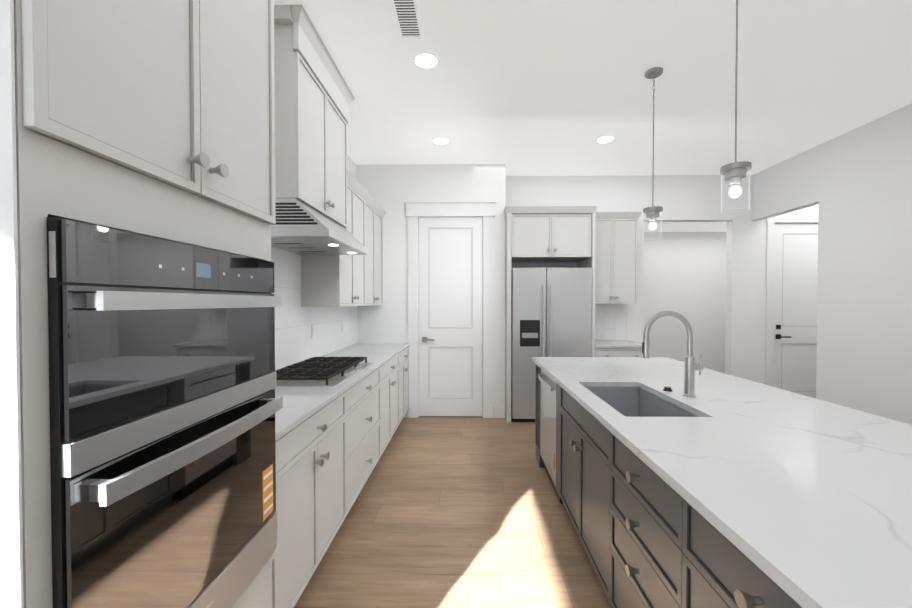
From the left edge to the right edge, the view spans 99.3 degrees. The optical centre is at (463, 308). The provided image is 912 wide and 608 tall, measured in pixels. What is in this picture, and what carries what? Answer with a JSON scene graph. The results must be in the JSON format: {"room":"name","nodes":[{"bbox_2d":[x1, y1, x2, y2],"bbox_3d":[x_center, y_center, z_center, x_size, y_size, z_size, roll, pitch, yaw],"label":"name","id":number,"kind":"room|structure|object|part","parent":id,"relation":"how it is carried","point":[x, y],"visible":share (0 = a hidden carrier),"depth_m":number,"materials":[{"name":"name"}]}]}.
{"room":"kitchen","nodes":[
{"label":"kitchen","id":0,"kind":"room"},
{"bbox_2d":[0,0,23,607],"bbox_3d":[-1.051,-0.148,0.634,0.648,3.100,0.005,0,1,1],"label":"wall","id":1,"kind":"structure","parent":0,"point":[11,565],"depth_m":0.63,"materials":[{"name":"white paint"}]},
{"bbox_2d":[347,154,355,178],"bbox_3d":[-1.446,-0.138,-0.077,0.120,3.100,9.927,0,1,1],"label":"wall","id":2,"kind":"structure","parent":0,"point":[351,166],"depth_m":4.55,"materials":[{"name":"white paint"}]},
{"bbox_2d":[274,4,354,227],"bbox_3d":[-1.119,-1.183,2.694,0.442,1.068,1.010,0,1,1],"label":"upper cabinet","id":3,"kind":"object","parent":2,"relation":"attached to","point":[314,98],"visible":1,"depth_m":2.39,"materials":[{"name":"white wood"}]},
{"bbox_2d":[271,247,357,369],"bbox_3d":[-1.331,-0.092,3.107,0.008,1.085,3.317,0,1,1],"label":"backsplash","id":4,"kind":"structure","parent":2,"relation":"attached to","point":[295,342],"depth_m":3.12,"materials":[{"name":"tile"}]},
{"bbox_2d":[311,325,314,337],"bbox_3d":[-1.319,0.204,3.413,0.007,0.115,0.070,0,1,1],"label":"electrical outlet","id":5,"kind":"object","parent":4,"relation":"attached to","point":[312,331],"depth_m":3.40,"materials":[{"name":"white plastic"}]},
{"bbox_2d":[271,198,368,254],"bbox_3d":[-1.056,-0.534,2.701,0.567,0.226,0.903,0,1,1],"label":"range hood","id":6,"kind":"object","parent":2,"relation":"attached to","point":[300,228],"visible":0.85,"depth_m":2.32,"materials":[{"name":"silver metal"}]},
{"bbox_2d":[301,170,368,306],"bbox_3d":[-1.165,-0.591,3.568,0.321,1.140,0.809,0,1,1],"label":"upper cabinet","id":7,"kind":"object","parent":2,"relation":"attached to","point":[339,280],"depth_m":3.37,"materials":[{"name":"white wood"}]},
{"bbox_2d":[369,198,384,305],"bbox_3d":[-1.153,-0.603,4.339,0.321,1.140,0.828,0,1,1],"label":"upper cabinet","id":8,"kind":"object","parent":2,"relation":"attached to","point":[376,215],"depth_m":4.42,"materials":[{"name":"white wood"}]},
{"bbox_2d":[356,164,505,417],"bbox_3d":[-0.391,-0.213,5.037,1.826,3.100,0.576,0,1,1],"label":"wall","id":9,"kind":"structure","parent":0,"point":[390,189],"depth_m":4.74,"materials":[{"name":"white paint"}]},
{"bbox_2d":[419,217,481,415],"bbox_3d":[-0.155,0.106,4.751,0.777,2.447,0.093,0,1,1],"label":"pantry door","id":10,"kind":"structure","parent":9,"relation":"in","point":[450,316],"depth_m":4.77,"materials":[{"name":"white paint"}]},
{"bbox_3d":[-0.428,0.382,4.742,0.157,0.064,0.058,0,1,1],"label":"handle","id":11,"kind":"part","parent":10,"relation":"part of","materials":[{"name":"silver metal"}]},
{"bbox_2d":[405,200,495,417],"bbox_3d":[-0.155,0.016,4.788,1.109,2.650,0.162,0,1,1],"label":"door frame","id":12,"kind":"structure","parent":9,"relation":"attached to","point":[483,209],"depth_m":4.73,"materials":[{"name":"white paint"}]},
{"bbox_2d":[494,406,504,417],"bbox_3d":[2.791,1.328,0.888,4.957,0.140,11.550,0,1,1],"label":"baseboard","id":13,"kind":"structure","parent":9,"relation":"attached to","point":[499,411],"depth_m":4.74,"materials":[{"name":"white paint"}]},
{"bbox_2d":[294,416,611,607],"bbox_3d":[2.349,1.429,1.522,7.660,0.080,13.200,0,1,1],"label":"floor","id":14,"kind":"structure","parent":0,"point":[458,512],"depth_m":2.37,"materials":[{"name":"brown wood"}]},
{"bbox_2d":[14,0,282,607],"bbox_3d":[-0.998,-0.148,1.040,0.737,3.088,0.804,0,1,1],"label":"tall cabinet","id":15,"kind":"object","parent":14,"relation":"on","point":[150,403],"visible":1,"depth_m":0.85,"materials":[{"name":"white wood"}]},
{"bbox_2d":[275,388,350,607],"bbox_3d":[-1.032,0.941,1.900,0.642,0.884,0.878,0,1,1],"label":"base cabinet","id":16,"kind":"object","parent":14,"relation":"on","point":[328,456],"depth_m":1.83,"materials":[{"name":"white wood"}]},
{"bbox_2d":[274,343,408,441],"bbox_3d":[-1.009,0.466,3.110,0.651,0.030,3.313,0,1,1],"label":"countertop","id":17,"kind":"structure","parent":16,"relation":"on","point":[301,405],"depth_m":2.19,"materials":[{"name":"white stone"}]},
{"bbox_2d":[275,357,373,386],"bbox_3d":[-1.001,0.427,2.741,0.510,0.057,0.920,0,1,1],"label":"gas cooktop","id":18,"kind":"object","parent":17,"relation":"in","point":[323,372],"visible":0.96,"depth_m":2.57,"materials":[{"name":"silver metal"}]},
{"bbox_2d":[351,365,382,506],"bbox_3d":[-1.018,0.928,2.788,0.642,0.884,0.947,0,1,1],"label":"base cabinet","id":19,"kind":"object","parent":14,"relation":"on","point":[366,395],"depth_m":2.78,"materials":[{"name":"white wood"}]},
{"bbox_2d":[383,351,402,451],"bbox_3d":[-1.004,0.915,3.680,0.642,0.884,0.883,0,1,1],"label":"base cabinet","id":20,"kind":"object","parent":14,"relation":"on","point":[393,368],"depth_m":3.74,"materials":[{"name":"white wood"}]},
{"bbox_2d":[403,346,408,416],"bbox_3d":[-0.992,0.904,4.424,0.642,0.884,0.698,0,1,1],"label":"base cabinet","id":21,"kind":"object","parent":14,"relation":"on","point":[406,351],"depth_m":4.55,"materials":[{"name":"white wood"}]},
{"bbox_2d":[504,206,596,421],"bbox_3d":[1.023,0.075,4.847,1.060,2.530,0.676,0,1,1],"label":"surround","id":22,"kind":"object","parent":14,"relation":"on","point":[550,233],"visible":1,"depth_m":4.57,"materials":[{"name":"white wood"}]},
{"bbox_2d":[511,268,591,421],"bbox_3d":[1.044,0.430,4.816,0.920,1.820,0.687,0,1,1],"label":"refrigerator","id":23,"kind":"object","parent":14,"relation":"on","point":[551,312],"visible":0.6,"depth_m":4.53,"materials":[{"name":"silver metal"}]},
{"bbox_2d":[595,348,642,356],"bbox_3d":[1.862,0.898,4.850,0.612,0.884,0.667,0,1,1],"label":"base cabinet","id":24,"kind":"object","parent":14,"relation":"on","point":[618,352],"visible":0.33,"depth_m":4.56,"materials":[{"name":"white wood"}]},
{"bbox_2d":[595,340,641,347],"bbox_3d":[1.872,0.440,4.853,0.631,0.030,0.648,0,1,1],"label":"countertop","id":25,"kind":"structure","parent":24,"relation":"on","point":[615,344],"depth_m":4.61,"materials":[{"name":"white stone"}]},
{"bbox_2d":[532,359,811,607],"bbox_3d":[1.062,0.939,2.010,0.932,0.884,3.000,0,1,1],"label":"kitchen island","id":26,"kind":"object","parent":14,"relation":"on","point":[647,544],"depth_m":1.41,"materials":[{"name":"grey wood"}]},
{"bbox_2d":[532,357,911,607],"bbox_3d":[1.218,0.482,2.001,1.220,0.031,3.050,0,1,1],"label":"island countertop","id":27,"kind":"structure","parent":26,"relation":"on","point":[819,492],"depth_m":1.15,"materials":[{"name":"white stone"}]},
{"bbox_2d":[584,383,699,414],"bbox_3d":[0.904,0.607,2.058,0.400,0.247,0.760,0,1,1],"label":"sink","id":28,"kind":"object","parent":27,"relation":"in","point":[630,398],"depth_m":2.43,"materials":[{"name":"silver metal"}]},
{"bbox_2d":[640,311,703,394],"bbox_3d":[1.113,0.239,2.064,0.308,0.453,0.062,0,1,1],"label":"faucet","id":29,"kind":"object","parent":27,"relation":"on","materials":[{"name":"silver metal"}]},
{"bbox_2d":[274,0,911,175],"bbox_3d":[2.349,-1.761,1.475,7.660,0.100,13.200,0,1,1],"label":"ceiling","id":30,"kind":"structure","parent":0,"point":[538,87],"depth_m":2.93,"materials":[{"name":"white paint"}]},
{"bbox_2d":[389,0,423,39],"bbox_3d":[-0.330,-1.718,2.284,0.155,0.008,0.390,0,1,1],"label":"ceiling vent","id":31,"kind":"object","parent":30,"relation":"in","point":[406,15],"visible":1,"depth_m":2.30,"materials":[{"name":"white metal"}]},
{"bbox_2d":[412,51,439,68],"bbox_3d":[-0.257,-1.724,2.697,0.190,0.008,0.190,0,1,1],"label":"recessed light","id":32,"kind":"object","parent":30,"relation":"in","point":[426,60],"visible":1,"depth_m":2.69,"materials":[{"name":"white plastic"}]},
{"bbox_2d":[432,137,449,144],"bbox_3d":[-0.231,-1.744,4.037,0.190,0.008,0.190,0,1,1],"label":"recessed light","id":33,"kind":"object","parent":30,"relation":"in","point":[440,140],"visible":1,"depth_m":4.02,"materials":[{"name":"white"}]},
{"bbox_2d":[596,135,614,142],"bbox_3d":[1.470,-1.744,4.000,0.190,0.008,0.190,0,1,1],"label":"recessed light","id":34,"kind":"object","parent":30,"relation":"in","point":[606,139],"visible":1,"depth_m":3.99,"materials":[{"name":"white plastic"}]},
{"bbox_2d":[643,67,662,240],"bbox_3d":[1.396,-1.119,2.845,0.132,1.223,0.132,0,1,1],"label":"pendant light","id":35,"kind":"object","parent":30,"relation":"hanging from","point":[652,213],"visible":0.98,"depth_m":2.83,"materials":[{"name":"silver metal"}]},
{"bbox_2d":[720,0,751,213],"bbox_3d":[1.382,-1.106,1.960,0.132,1.223,0.132,0,1,1],"label":"pendant light","id":36,"kind":"object","parent":30,"relation":"hanging from","point":[735,172],"visible":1,"depth_m":1.95,"materials":[{"name":"silver metal"}]},
{"bbox_2d":[506,175,818,383],"bbox_3d":[3.282,-0.215,5.207,5.514,3.100,0.120,0,1,1],"label":"wall","id":37,"kind":"structure","parent":0,"point":[688,198],"depth_m":5.14,"materials":[{"name":"white paint"}]},
{"bbox_2d":[595,304,627,339],"bbox_3d":[1.878,0.177,5.171,0.631,0.484,0.008,0,1,1],"label":"backsplash","id":38,"kind":"structure","parent":37,"relation":"attached to","point":[618,330],"depth_m":5.17,"materials":[{"name":"tile"}]},
{"bbox_2d":[595,212,641,303],"bbox_3d":[1.879,-0.624,4.962,0.642,1.125,0.398,0,1,1],"label":"upper cabinet","id":39,"kind":"object","parent":37,"relation":"attached to","point":[616,269],"visible":0.88,"depth_m":4.81,"materials":[{"name":"white wood"}]},
{"bbox_2d":[765,213,817,386],"bbox_3d":[4.509,0.043,5.179,1.010,2.585,0.144,0,1,1],"label":"door frame","id":40,"kind":"structure","parent":37,"relation":"in","point":[799,218],"depth_m":5.11,"materials":[{"name":"white paint"}]},
{"bbox_2d":[773,224,817,397],"bbox_3d":[4.508,0.100,5.132,0.778,2.447,0.093,0,1,1],"label":"hall door","id":41,"kind":"structure","parent":37,"relation":"in","point":[795,305],"depth_m":5.15,"materials":[{"name":"white paint"}]},
{"bbox_3d":[4.235,0.312,5.122,0.157,0.192,0.058,0,1,1],"label":"handle","id":42,"kind":"part","parent":41,"relation":"part of","materials":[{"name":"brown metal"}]},
{"bbox_2d":[643,222,726,372],"bbox_3d":[3.852,-0.227,6.001,4.400,3.100,1.487,0,1,1],"label":"wall","id":43,"kind":"structure","parent":0,"point":[684,269],"depth_m":5.25,"materials":[{"name":"white paint"}]},
{"bbox_2d":[752,103,911,424],"bbox_3d":[3.803,-0.139,0.007,0.120,3.100,10.263,0,1,1],"label":"wall","id":44,"kind":"structure","parent":0,"point":[855,184],"depth_m":3.70,"materials":[{"name":"white paint"}]}
]}

